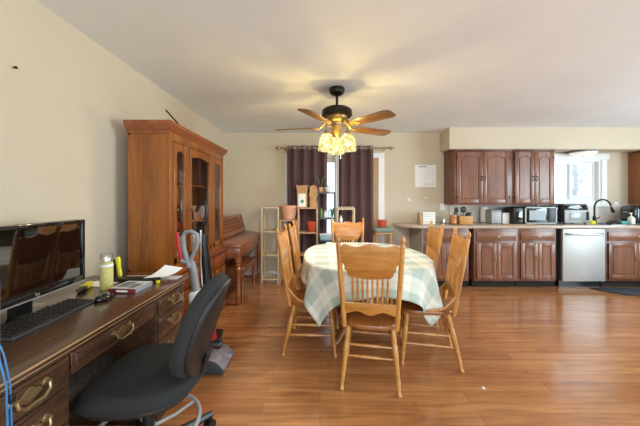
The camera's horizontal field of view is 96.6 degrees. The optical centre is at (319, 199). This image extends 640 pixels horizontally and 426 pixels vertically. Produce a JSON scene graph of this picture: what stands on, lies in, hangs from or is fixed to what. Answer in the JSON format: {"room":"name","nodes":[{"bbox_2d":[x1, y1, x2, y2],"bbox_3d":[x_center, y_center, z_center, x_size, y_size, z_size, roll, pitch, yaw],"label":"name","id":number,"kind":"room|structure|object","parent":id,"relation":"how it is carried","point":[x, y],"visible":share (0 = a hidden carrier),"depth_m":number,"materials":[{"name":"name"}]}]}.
{"room":"dining room","nodes":[
{"label":"dining room","id":0,"kind":"room"},
{"bbox_2d":[0,0,224,277],"bbox_3d":[-1.640,0.080,1.175,0.100,2.400,7.150,0,0,0],"label":"wall","id":1,"kind":"structure","parent":0,"point":[67,101],"depth_m":1.81,"materials":[{"name":"paint"}]},
{"bbox_2d":[37,0,639,132],"bbox_3d":[2.255,-1.170,1.175,7.890,0.100,7.350,0,0,0],"label":"ceiling","id":2,"kind":"structure","parent":0,"point":[243,66],"depth_m":2.21,"materials":[{"name":"paint"}]},
{"bbox_2d":[275,85,395,158],"bbox_3d":[0.149,-0.764,2.892,1.245,0.712,1.232,0,0,0],"label":"ceiling fan","id":3,"kind":"object","parent":2,"relation":"hanging from","point":[336,114],"visible":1,"depth_m":2.78,"materials":[{"name":"brown wood"}]},
{"bbox_2d":[69,277,639,425],"bbox_3d":[2.255,1.330,1.175,7.890,0.100,7.350,0,0,0],"label":"floor","id":4,"kind":"structure","parent":0,"point":[554,355],"depth_m":2.15,"materials":[{"name":"laminate"}]},
{"bbox_2d":[0,276,188,425],"bbox_3d":[-1.230,0.900,1.323,0.680,0.760,1.291,0,0,0],"label":"desk","id":5,"kind":"object","parent":4,"relation":"on","point":[49,366],"visible":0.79,"depth_m":1.21,"materials":[{"name":"brown wood"}]},
{"bbox_2d":[0,219,85,326],"bbox_3d":[-1.377,0.312,1.268,0.238,0.415,0.558,0,0,-4],"label":"monitor","id":6,"kind":"object","parent":5,"relation":"on","point":[37,260],"visible":0.96,"depth_m":1.28,"materials":[{"name":"black plastic"}]},
{"bbox_2d":[0,298,93,340],"bbox_3d":[-1.205,0.509,1.250,0.136,0.023,0.410,0,0,-2],"label":"keyboard","id":7,"kind":"object","parent":5,"relation":"on","point":[13,330],"visible":1,"depth_m":1.21,"materials":[{"name":"grey plastic"}]},
{"bbox_2d":[76,281,92,292],"bbox_3d":[-1.365,0.505,1.646,0.036,0.030,0.180,0,0,-20],"label":"utility knife","id":8,"kind":"object","parent":5,"relation":"on","point":[88,284],"visible":1,"depth_m":1.65,"materials":[{"name":"yellow plastic"}]},
{"bbox_2d":[79,281,117,286],"bbox_3d":[-1.365,0.519,1.765,0.174,0.002,0.104,0,0,11],"label":"paper sheet","id":9,"kind":"object","parent":5,"relation":"on","point":[95,283],"visible":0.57,"depth_m":1.77,"materials":[{"name":"beige paper"}]},
{"bbox_2d":[94,292,113,302],"bbox_3d":[-1.130,0.502,1.492,0.066,0.036,0.111,0,0,0],"label":"computer mouse","id":10,"kind":"object","parent":5,"relation":"on","point":[104,296],"visible":1,"depth_m":1.47,"materials":[{"name":"grey plastic"}]},
{"bbox_2d":[100,253,113,289],"bbox_3d":[-1.250,0.415,1.670,0.067,0.209,0.067,0,0,0],"label":"spray can","id":11,"kind":"object","parent":5,"relation":"on","point":[106,267],"visible":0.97,"depth_m":1.65,"materials":[{"name":"metal"}]},
{"bbox_2d":[109,257,122,277],"bbox_3d":[-1.367,0.449,1.900,0.097,0.143,0.040,0,0,0],"label":"tool","id":12,"kind":"object","parent":5,"relation":"on","point":[117,261],"visible":0.65,"depth_m":1.89,"materials":[{"name":"yellow plastic"}]},
{"bbox_2d":[108,281,152,292],"bbox_3d":[-1.100,0.506,1.662,0.158,0.027,0.157,0,0,3],"label":"book","id":13,"kind":"object","parent":5,"relation":"on","point":[128,286],"visible":0.9,"depth_m":1.62,"materials":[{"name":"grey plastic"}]},
{"bbox_2d":[116,282,141,287],"bbox_3d":[-1.100,0.493,1.660,0.120,0.001,0.110,0,0,3],"label":"picture","id":14,"kind":"object","parent":13,"relation":"on","point":[126,284],"depth_m":1.64},
{"bbox_2d":[114,276,160,281],"bbox_3d":[-1.165,0.507,1.830,0.270,0.018,0.090,0,0,0],"label":"pouch","id":15,"kind":"object","parent":5,"relation":"on","point":[123,278],"visible":0.79,"depth_m":1.81,"materials":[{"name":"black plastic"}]},
{"bbox_2d":[145,265,181,277],"bbox_3d":[-1.028,0.469,1.877,0.111,0.050,0.206,0,0,20],"label":"paper sheet","id":16,"kind":"object","parent":15,"relation":"on","point":[166,270],"visible":1,"depth_m":1.90,"materials":[{"name":"white paper"}]},
{"bbox_2d":[160,276,181,279],"bbox_3d":[-1.015,0.519,1.903,0.150,0.002,0.105,0,0,0],"label":"paper sheet","id":17,"kind":"object","parent":5,"relation":"on","point":[165,277],"visible":0.64,"depth_m":1.91,"materials":[{"name":"white paper"}]},
{"bbox_3d":[-1.057,0.383,0.832,0.116,0.275,0.125,0,0,0],"label":"modem","id":18,"kind":"object","parent":5,"relation":"on","visible":0},
{"bbox_2d":[0,358,8,425],"bbox_3d":[-0.934,0.779,0.807,0.133,0.922,0.015,0,0,0],"label":"cable","id":19,"kind":"object","parent":18,"relation":"attached to","point":[1,366],"visible":1,"depth_m":0.80,"materials":[{"name":"blue plastic"}]},
{"bbox_2d":[0,344,15,425],"bbox_3d":[-0.934,0.779,0.815,0.132,0.922,0.018,0,0,0],"label":"cable","id":20,"kind":"object","parent":18,"relation":"attached to","point":[12,396],"visible":1,"depth_m":0.81,"materials":[{"name":"blue plastic"}]},
{"bbox_2d":[72,272,230,425],"bbox_3d":[-0.785,0.818,1.307,0.712,0.924,0.655,0,0,-4],"label":"office chair","id":21,"kind":"object","parent":4,"relation":"on","point":[149,380],"visible":1,"depth_m":1.21,"materials":[{"name":"black fabric"}]},
{"bbox_2d":[123,120,227,311],"bbox_3d":[-1.290,0.337,2.808,0.385,1.886,1.323,0,0,0],"label":"china hutch","id":22,"kind":"object","parent":4,"relation":"on","point":[172,168],"visible":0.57,"depth_m":2.20,"materials":[{"name":"brown wood"}]},
{"bbox_2d":[175,229,233,373],"bbox_3d":[-0.898,0.752,2.212,0.397,1.055,0.287,0,0,0],"label":"vacuum cleaner","id":23,"kind":"object","parent":4,"relation":"on","point":[219,359],"visible":0.48,"depth_m":2.18,"materials":[{"name":"plastic"}]},
{"bbox_2d":[195,201,222,338],"bbox_3d":[-1.006,0.643,2.560,0.203,1.274,0.240,0,0,0],"label":"stick vacuum","id":24,"kind":"object","parent":4,"relation":"on","point":[204,257],"visible":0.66,"depth_m":2.50,"materials":[{"name":"black plastic"}]},
{"bbox_2d":[225,257,256,302],"bbox_3d":[-1.083,1.055,3.845,0.315,0.450,0.690,0,0,0],"label":"piano bench","id":25,"kind":"object","parent":4,"relation":"on","point":[247,263],"visible":0.51,"depth_m":3.67,"materials":[{"name":"brown wood"}]},
{"bbox_2d":[223,214,260,305],"bbox_3d":[-1.262,0.753,4.065,0.617,1.053,1.280,0,0,0],"label":"upright piano","id":26,"kind":"object","parent":4,"relation":"on","point":[238,241],"visible":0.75,"depth_m":3.88,"materials":[{"name":"brown wood"}]},
{"bbox_2d":[261,206,280,283],"bbox_3d":[-0.760,0.690,4.445,0.272,1.180,0.252,0,0,0],"label":"rack","id":27,"kind":"object","parent":4,"relation":"on","point":[264,207],"visible":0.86,"depth_m":4.32,"materials":[{"name":"beige wood"}]},
{"bbox_2d":[262,229,275,231],"bbox_3d":[-0.760,0.480,4.445,0.266,0.020,0.246,0,0,0],"label":"shelf","id":28,"kind":"object","parent":27,"relation":"attached to","point":[265,230],"depth_m":4.39,"materials":[{"name":"brown wood"}]},
{"bbox_2d":[262,252,276,255],"bbox_3d":[-0.760,0.840,4.445,0.266,0.020,0.246,0,0,0],"label":"shelf","id":29,"kind":"object","parent":27,"relation":"attached to","point":[263,254],"depth_m":4.34,"materials":[{"name":"brown wood"}]},
{"bbox_2d":[262,275,276,279],"bbox_3d":[-0.760,1.205,4.445,0.266,0.020,0.246,0,0,0],"label":"shelf","id":30,"kind":"object","parent":27,"relation":"attached to","point":[263,277],"depth_m":4.39,"materials":[{"name":"brown wood"}]},
{"bbox_2d":[279,219,297,283],"bbox_3d":[-0.485,0.791,4.430,0.262,0.978,0.222,0,0,0],"label":"plant stand","id":31,"kind":"object","parent":4,"relation":"on","point":[280,220],"visible":0.5,"depth_m":4.32,"materials":[{"name":"beige wood"}]},
{"bbox_2d":[281,205,296,219],"bbox_3d":[-0.485,0.194,4.430,0.256,0.215,0.256,0,0,0],"label":"terracotta pot","id":32,"kind":"object","parent":31,"relation":"on","point":[288,211],"visible":1,"depth_m":4.34,"materials":[{"name":"orange ceramic"}]},
{"bbox_2d":[275,224,336,357],"bbox_3d":[-0.101,0.756,2.521,0.511,1.053,0.446,0,0,2],"label":"dining chair","id":33,"kind":"object","parent":4,"relation":"on","point":[295,298],"visible":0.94,"depth_m":2.35,"materials":[{"name":"brown wood"}]},
{"bbox_2d":[298,207,317,255],"bbox_3d":[-0.188,0.698,4.440,0.307,1.165,0.242,0,0,0],"label":"wooden shelf","id":34,"kind":"object","parent":4,"relation":"on","point":[299,208],"visible":0.48,"depth_m":4.32,"materials":[{"name":"beige wood"}]},
{"bbox_2d":[296,185,308,206],"bbox_3d":[-0.272,-0.064,4.440,0.180,0.357,0.116,0,0,4],"label":"paper bag","id":35,"kind":"object","parent":34,"relation":"on","point":[302,190],"visible":0.99,"depth_m":4.39,"materials":[{"name":"brown paper"}]},
{"bbox_2d":[307,221,315,231],"bbox_3d":[-0.135,0.414,4.440,0.150,0.150,0.150,0,0,0],"label":"pot","id":36,"kind":"object","parent":34,"relation":"on","point":[311,225],"visible":0.96,"depth_m":4.39,"materials":[{"name":"ceramic"}]},
{"bbox_2d":[308,185,317,206],"bbox_3d":[-0.107,-0.060,4.439,0.146,0.349,0.122,0,0,-6],"label":"paper bag","id":37,"kind":"object","parent":34,"relation":"on","point":[313,192],"visible":0.97,"depth_m":4.39,"materials":[{"name":"brown paper"}]},
{"bbox_2d":[288,220,338,328],"bbox_3d":[-0.061,0.756,3.020,0.511,1.053,0.446,0,0,0],"label":"dining chair","id":38,"kind":"object","parent":4,"relation":"on","point":[292,230],"visible":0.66,"depth_m":2.83,"materials":[{"name":"brown wood"}]},
{"bbox_2d":[318,192,334,243],"bbox_3d":[0.102,0.580,4.420,0.261,1.400,0.176,0,0,0],"label":"wire shelf","id":39,"kind":"object","parent":4,"relation":"on","point":[319,240],"visible":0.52,"depth_m":4.33,"materials":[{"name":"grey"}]},
{"bbox_2d":[320,233,331,239],"bbox_3d":[0.100,0.569,4.420,0.212,0.100,0.140,0,0,0],"label":"tub","id":40,"kind":"object","parent":39,"relation":"on","point":[323,236],"visible":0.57,"depth_m":4.36,"materials":[{"name":"blue plastic"}]},
{"bbox_2d":[336,206,354,242],"bbox_3d":[0.398,0.690,4.450,0.277,1.181,0.202,0,0,0],"label":"rack","id":41,"kind":"object","parent":4,"relation":"on","point":[344,207],"visible":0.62,"depth_m":4.36,"materials":[{"name":"brown wood"}]},
{"bbox_2d":[331,217,363,242],"bbox_3d":[0.365,0.756,3.541,0.446,1.053,0.511,0,0,0],"label":"dining chair","id":42,"kind":"object","parent":4,"relation":"on","point":[347,230],"visible":0.23,"depth_m":3.75,"materials":[{"name":"brown wood"}]},
{"bbox_2d":[331,298,401,345],"bbox_3d":[0.425,0.901,2.780,1.118,0.751,1.428,0,0,0],"label":"dining table","id":43,"kind":"object","parent":4,"relation":"on","point":[341,331],"visible":0.11,"depth_m":2.52,"materials":[{"name":"brown wood"}]},
{"bbox_2d":[300,242,442,326],"bbox_3d":[0.428,0.745,2.786,1.235,0.451,1.532,0,0,-3],"label":"tablecloth","id":44,"kind":"object","parent":43,"relation":"on","point":[319,271],"visible":0.65,"depth_m":2.18,"materials":[{"name":"fabric"}]},
{"bbox_2d":[336,235,405,397],"bbox_3d":[0.370,0.756,2.078,0.446,1.053,0.511,0,0,11],"label":"dining chair","id":45,"kind":"object","parent":4,"relation":"on","point":[372,262],"visible":1,"depth_m":1.89,"materials":[{"name":"brown wood"}]},
{"bbox_2d":[372,227,392,243],"bbox_3d":[0.955,0.850,4.360,0.302,0.863,0.292,0,0,0],"label":"bar stool","id":46,"kind":"object","parent":4,"relation":"on","point":[376,230],"visible":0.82,"depth_m":4.25,"materials":[{"name":"beige wood"}]},
{"bbox_2d":[377,219,386,227],"bbox_3d":[0.950,0.360,4.360,0.144,0.115,0.144,0,0,0],"label":"flower pot","id":47,"kind":"object","parent":46,"relation":"on","point":[381,223],"visible":0.99,"depth_m":4.31,"materials":[{"name":"ceramic"}]},
{"bbox_2d":[372,227,392,232],"bbox_3d":[0.955,0.452,4.360,0.276,0.067,0.276,0,0,0],"label":"cushion","id":48,"kind":"object","parent":46,"relation":"on","point":[375,229],"depth_m":4.23,"materials":[{"name":"green fabric"}]},
{"bbox_2d":[388,220,443,328],"bbox_3d":[0.995,0.756,3.045,0.511,1.053,0.446,0,0,7],"label":"dining chair","id":49,"kind":"object","parent":4,"relation":"on","point":[434,240],"visible":0.38,"depth_m":2.95,"materials":[{"name":"brown wood"}]},
{"bbox_2d":[399,226,470,372],"bbox_3d":[0.905,0.756,2.347,0.511,1.053,0.446,0,0,13],"label":"dining chair","id":50,"kind":"object","parent":4,"relation":"on","point":[459,248],"visible":0.96,"depth_m":2.20,"materials":[{"name":"brown wood"}]},
{"bbox_2d":[409,228,468,286],"bbox_3d":[1.819,0.846,4.406,0.671,0.868,0.658,0,0,0],"label":"base cabinet","id":51,"kind":"object","parent":4,"relation":"on","point":[418,237],"visible":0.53,"depth_m":4.13,"materials":[{"name":"brown wood"}]},
{"bbox_2d":[393,223,471,227],"bbox_3d":[1.695,0.393,4.418,0.990,0.035,0.635,0,0,0],"label":"countertop","id":52,"kind":"structure","parent":51,"relation":"on","point":[406,225],"depth_m":4.19,"materials":[{"name":"laminate"}]},
{"bbox_2d":[417,213,421,223],"bbox_3d":[1.573,0.287,4.500,0.035,0.175,0.120,0,0,0],"label":"wooden board","id":53,"kind":"object","parent":52,"relation":"on","point":[419,215],"visible":0.98,"depth_m":4.45,"materials":[{"name":"beige wood"}]},
{"bbox_2d":[420,212,434,223],"bbox_3d":[1.700,0.281,4.500,0.200,0.188,0.120,0,0,0],"label":"box","id":54,"kind":"object","parent":52,"relation":"on","point":[427,217],"visible":0.74,"depth_m":4.44,"materials":[{"name":"paper"}]},
{"bbox_2d":[449,215,456,223],"bbox_3d":[2.075,0.304,4.440,0.116,0.142,0.116,0,0,0],"label":"jar","id":55,"kind":"object","parent":52,"relation":"on","point":[453,218],"visible":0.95,"depth_m":4.39,"materials":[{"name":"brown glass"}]},
{"bbox_2d":[457,216,472,223],"bbox_3d":[2.245,0.308,4.440,0.200,0.120,0.140,0,0,0],"label":"crate","id":56,"kind":"object","parent":52,"relation":"on","point":[460,219],"visible":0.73,"depth_m":4.37,"materials":[{"name":"brown wood"}]},
{"bbox_2d":[469,228,517,286],"bbox_3d":[2.547,0.846,4.406,0.635,0.868,0.658,0,0,0],"label":"base cabinet","id":57,"kind":"object","parent":4,"relation":"on","point":[493,252],"visible":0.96,"depth_m":4.11,"materials":[{"name":"brown wood"}]},
{"bbox_2d":[463,222,639,227],"bbox_3d":[4.138,0.389,4.418,3.885,0.042,0.635,0,0,0],"label":"countertop","id":58,"kind":"structure","parent":57,"relation":"on","point":[475,224],"depth_m":4.11,"materials":[{"name":"laminate"}]},
{"bbox_2d":[480,206,487,222],"bbox_3d":[2.655,0.226,4.620,0.120,0.284,0.120,0,0,0],"label":"roll","id":59,"kind":"object","parent":58,"relation":"on","point":[482,209],"visible":0.87,"depth_m":4.58,"materials":[{"name":"white paper"}]},
{"bbox_2d":[485,210,501,223],"bbox_3d":[2.715,0.261,4.460,0.166,0.215,0.166,0,0,0],"label":"bin","id":60,"kind":"object","parent":58,"relation":"on","point":[492,216],"visible":0.99,"depth_m":4.38,"materials":[{"name":"silver metal"}]},
{"bbox_2d":[501,213,509,223],"bbox_3d":[2.856,0.282,4.420,0.108,0.172,0.104,0,0,0],"label":"canister","id":61,"kind":"object","parent":58,"relation":"on","point":[504,216],"visible":0.77,"depth_m":4.37,"materials":[{"name":"white ceramic"}]},
{"bbox_2d":[504,207,522,223],"bbox_3d":[2.993,0.240,4.409,0.155,0.255,0.243,0,0,0],"label":"kitchen appliance","id":62,"kind":"object","parent":58,"relation":"on","point":[516,213],"visible":0.91,"depth_m":4.29,"materials":[{"name":"black plastic"}]},
{"bbox_2d":[501,224,535,224],"bbox_3d":[2.950,0.364,4.265,0.460,0.008,0.130,0,0,0],"label":"cutting board","id":63,"kind":"object","parent":58,"relation":"on","point":[501,224],"visible":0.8,"depth_m":4.20,"materials":[{"name":"beige wood"}]},
{"bbox_2d":[522,207,556,223],"bbox_3d":[3.318,0.236,4.452,0.476,0.264,0.355,0,0,0],"label":"microwave","id":64,"kind":"object","parent":58,"relation":"on","point":[531,215],"visible":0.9,"depth_m":4.28,"materials":[{"name":"silver plastic"}]},
{"bbox_2d":[539,205,559,223],"bbox_3d":[3.630,0.226,4.515,0.150,0.285,0.270,0,0,0],"label":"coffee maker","id":65,"kind":"object","parent":58,"relation":"on","point":[557,206],"visible":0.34,"depth_m":4.40,"materials":[{"name":"black plastic"}]},
{"bbox_2d":[554,204,588,223],"bbox_3d":[3.895,0.215,4.457,0.380,0.305,0.325,0,0,0],"label":"air fryer oven","id":66,"kind":"object","parent":58,"relation":"on","point":[568,213],"visible":0.87,"depth_m":4.32,"materials":[{"name":"grey plastic"}]},
{"bbox_2d":[592,199,614,222],"bbox_3d":[4.419,0.175,4.449,0.332,0.387,0.066,0,0,0],"label":"kitchen faucet","id":67,"kind":"object","parent":58,"relation":"on","point":[594,218],"visible":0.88,"depth_m":4.44,"materials":[{"name":"black metal"}]},
{"bbox_2d":[596,223,639,224],"bbox_3d":[4.500,0.365,4.280,0.530,0.006,0.260,0,0,0],"label":"sink","id":68,"kind":"object","parent":58,"relation":"in","point":[596,223],"visible":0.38,"depth_m":4.25,"materials":[{"name":"metal"}]},
{"bbox_2d":[606,220,619,223],"bbox_3d":[4.420,0.333,4.300,0.120,0.059,0.100,0,0,0],"label":"dish drainer","id":69,"kind":"object","parent":68,"relation":"on","point":[611,221],"visible":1,"depth_m":4.28,"materials":[{"name":"black plastic"}]},
{"bbox_2d":[608,224,637,224],"bbox_3d":[4.500,0.367,4.280,0.490,0.002,0.220,0,0,0],"label":"basin","id":70,"kind":"object","parent":68,"relation":"in","point":[608,224],"depth_m":4.25,"materials":[{"name":"grey metal"}]},
{"bbox_2d":[627,213,634,223],"bbox_3d":[4.675,0.277,4.280,0.084,0.170,0.084,0,0,0],"label":"soap bottle","id":71,"kind":"object","parent":68,"relation":"on","point":[631,220],"visible":0.96,"depth_m":4.26,"materials":[{"name":"white paint"}]},
{"bbox_2d":[620,205,639,223],"bbox_3d":[4.973,0.225,4.449,0.425,0.287,0.263,0,0,0],"label":"toaster","id":72,"kind":"object","parent":58,"relation":"on","point":[625,210],"visible":0.77,"depth_m":4.39,"materials":[{"name":"grey plastic"}]},
{"bbox_2d":[514,228,555,286],"bbox_3d":[3.143,0.846,4.406,0.553,0.868,0.658,0,0,0],"label":"base cabinet","id":73,"kind":"object","parent":4,"relation":"on","point":[536,246],"visible":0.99,"depth_m":4.11,"materials":[{"name":"brown wood"}]},
{"bbox_2d":[556,228,604,286],"bbox_3d":[3.812,0.848,4.375,0.613,0.865,0.649,0,0,0],"label":"dishwasher","id":74,"kind":"object","parent":4,"relation":"on","point":[580,252],"visible":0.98,"depth_m":4.11,"materials":[{"name":"grey metal"}]},
{"bbox_2d":[590,287,639,296],"bbox_3d":[4.900,1.272,3.887,1.972,0.014,0.507,0,0,0],"label":"floor mat","id":75,"kind":"object","parent":4,"relation":"on","point":[625,291],"visible":1,"depth_m":4.00,"materials":[{"name":"grey fabric"}]},
{"bbox_2d":[600,228,639,286],"bbox_3d":[4.593,0.846,4.406,0.915,0.868,0.658,0,0,0],"label":"base cabinet","id":76,"kind":"object","parent":4,"relation":"on","point":[622,245],"visible":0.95,"depth_m":4.11,"materials":[{"name":"brown wood"}]},
{"bbox_2d":[225,133,633,270],"bbox_3d":[2.255,0.080,4.810,7.890,2.400,0.120,0,0,0],"label":"wall","id":77,"kind":"structure","parent":0,"point":[254,167],"depth_m":4.75,"materials":[{"name":"paint"}]},
{"bbox_2d":[244,271,276,276],"bbox_3d":[-0.050,1.235,4.743,3.080,0.090,0.014,0,0,0],"label":"baseboard","id":78,"kind":"structure","parent":77,"relation":"attached to","point":[247,272],"depth_m":4.74,"materials":[{"name":"white paint"}]},
{"bbox_2d":[285,153,383,242],"bbox_3d":[0.245,0.250,4.794,1.650,2.060,0.132,0,0,0],"label":"door","id":79,"kind":"structure","parent":77,"relation":"in","point":[378,158],"depth_m":4.73,"materials":[{"name":"white paint"}]},
{"bbox_2d":[276,146,393,150],"bbox_3d":[0.240,-0.843,4.676,1.950,0.062,0.149,0,0,0],"label":"curtain rod","id":80,"kind":"object","parent":77,"relation":"attached to","point":[277,147],"visible":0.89,"depth_m":4.62,"materials":[{"name":"gold metal"}]},
{"bbox_2d":[287,145,326,273],"bbox_3d":[-0.210,0.185,4.627,0.650,2.130,0.083,0,0,0],"label":"curtain","id":81,"kind":"object","parent":80,"relation":"hanging from","point":[303,164],"visible":0.62,"depth_m":4.62,"materials":[{"name":"purple fabric"}]},
{"bbox_2d":[335,149,338,242],"bbox_3d":[0.268,0.215,4.573,0.065,2.070,0.022,0,0,0],"label":"sheer curtain","id":82,"kind":"object","parent":80,"relation":"hanging from","point":[336,156],"visible":0.4,"depth_m":4.58,"materials":[{"name":"white fabric"}]},
{"bbox_2d":[334,145,372,242],"bbox_3d":[0.550,0.185,4.627,0.630,2.130,0.083,0,0,0],"label":"curtain","id":83,"kind":"object","parent":80,"relation":"hanging from","point":[355,168],"visible":0.51,"depth_m":4.62,"materials":[{"name":"purple fabric"}]},
{"bbox_2d":[415,165,435,186],"bbox_3d":[1.758,-0.400,4.746,0.350,0.366,0.006,0,0,0],"label":"wall calendar","id":84,"kind":"object","parent":77,"relation":"attached to","point":[425,175],"visible":1,"depth_m":4.74,"materials":[{"name":"paper"}]},
{"bbox_2d":[423,182,435,185],"bbox_3d":[1.821,-0.272,4.744,0.205,0.070,0.002,0,0,0],"label":"picture","id":85,"kind":"object","parent":84,"relation":"attached to","point":[424,183],"depth_m":4.74},
{"bbox_2d":[443,149,512,204],"bbox_3d":[2.504,-0.351,4.541,0.902,0.853,0.414,0,0,0],"label":"upper cabinet","id":86,"kind":"object","parent":77,"relation":"attached to","point":[471,176],"visible":1,"depth_m":4.36,"materials":[{"name":"brown wood"}]},
{"bbox_2d":[449,148,639,149],"bbox_3d":[4.050,-0.787,4.397,4.100,0.015,0.025,0,0,0],"label":"trim","id":87,"kind":"structure","parent":86,"relation":"on","point":[450,148],"depth_m":4.38,"materials":[{"name":"paint"}]},
{"bbox_2d":[512,149,555,204],"bbox_3d":[3.281,-0.351,4.541,0.647,0.853,0.414,0,0,0],"label":"upper cabinet","id":88,"kind":"object","parent":77,"relation":"attached to","point":[532,169],"visible":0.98,"depth_m":4.36,"materials":[{"name":"brown wood"}]},
{"bbox_2d":[450,205,623,221],"bbox_3d":[4.130,0.225,4.744,3.940,0.290,0.012,0,0,0],"label":"backsplash","id":89,"kind":"structure","parent":77,"relation":"attached to","point":[605,214],"depth_m":4.74,"materials":[{"name":"tile"}]},
{"bbox_2d":[535,154,609,206],"bbox_3d":[4.175,-0.330,4.781,1.250,0.880,0.158,0,0,0],"label":"window","id":90,"kind":"structure","parent":77,"relation":"in","point":[598,162],"depth_m":4.75,"materials":[{"name":"white paint"}]},
{"bbox_2d":[628,152,639,204],"bbox_3d":[5.540,-0.351,4.541,0.820,0.853,0.414,0,0,0],"label":"upper cabinet","id":91,"kind":"object","parent":77,"relation":"attached to","point":[633,158],"visible":1,"depth_m":4.65,"materials":[{"name":"brown wood"}]},
{"bbox_2d":[440,127,639,151],"bbox_3d":[4.050,-0.958,4.575,4.100,0.325,0.350,0,0,0],"label":"soffit","id":92,"kind":"structure","parent":0,"point":[452,137],"depth_m":4.40,"materials":[{"name":"paint"}]},
{"bbox_2d":[568,150,598,156],"bbox_3d":[4.220,-0.739,4.570,0.380,0.112,0.380,0,0,0],"label":"dome light","id":93,"kind":"object","parent":92,"relation":"attached to","point":[577,153],"visible":0.99,"depth_m":4.48,"materials":[{"name":"white glass"}]},
{"label":"outside","id":94,"kind":"structure","parent":0,"visible":0},
{"bbox_2d":[327,208,333,242],"bbox_3d":[12.500,1.780,32.475,65.000,0.200,55.050,0,0,0],"label":"yard","id":95,"kind":"structure","parent":94,"point":[329,211],"depth_m":22.27,"materials":[{"name":"white"}]},
{"bbox_2d":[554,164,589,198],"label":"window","id":96,"kind":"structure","parent":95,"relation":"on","point":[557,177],"depth_m":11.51,"materials":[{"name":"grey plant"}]},
{"bbox_2d":[554,164,590,194],"bbox_3d":[12.943,-1.541,14.512,2.591,6.450,2.657,0,0,-42],"label":"bare tree","id":97,"kind":"object","parent":95,"relation":"on","point":[576,181],"visible":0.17,"depth_m":14.53,"materials":[{"name":"grey plant"}]},
{"bbox_2d":[554,195,590,198],"bbox_3d":[15.310,0.730,13.550,8.620,1.900,0.100,0,0,0],"label":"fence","id":98,"kind":"object","parent":95,"relation":"on","point":[564,196],"visible":0.09,"depth_m":13.50,"materials":[{"name":"white"}]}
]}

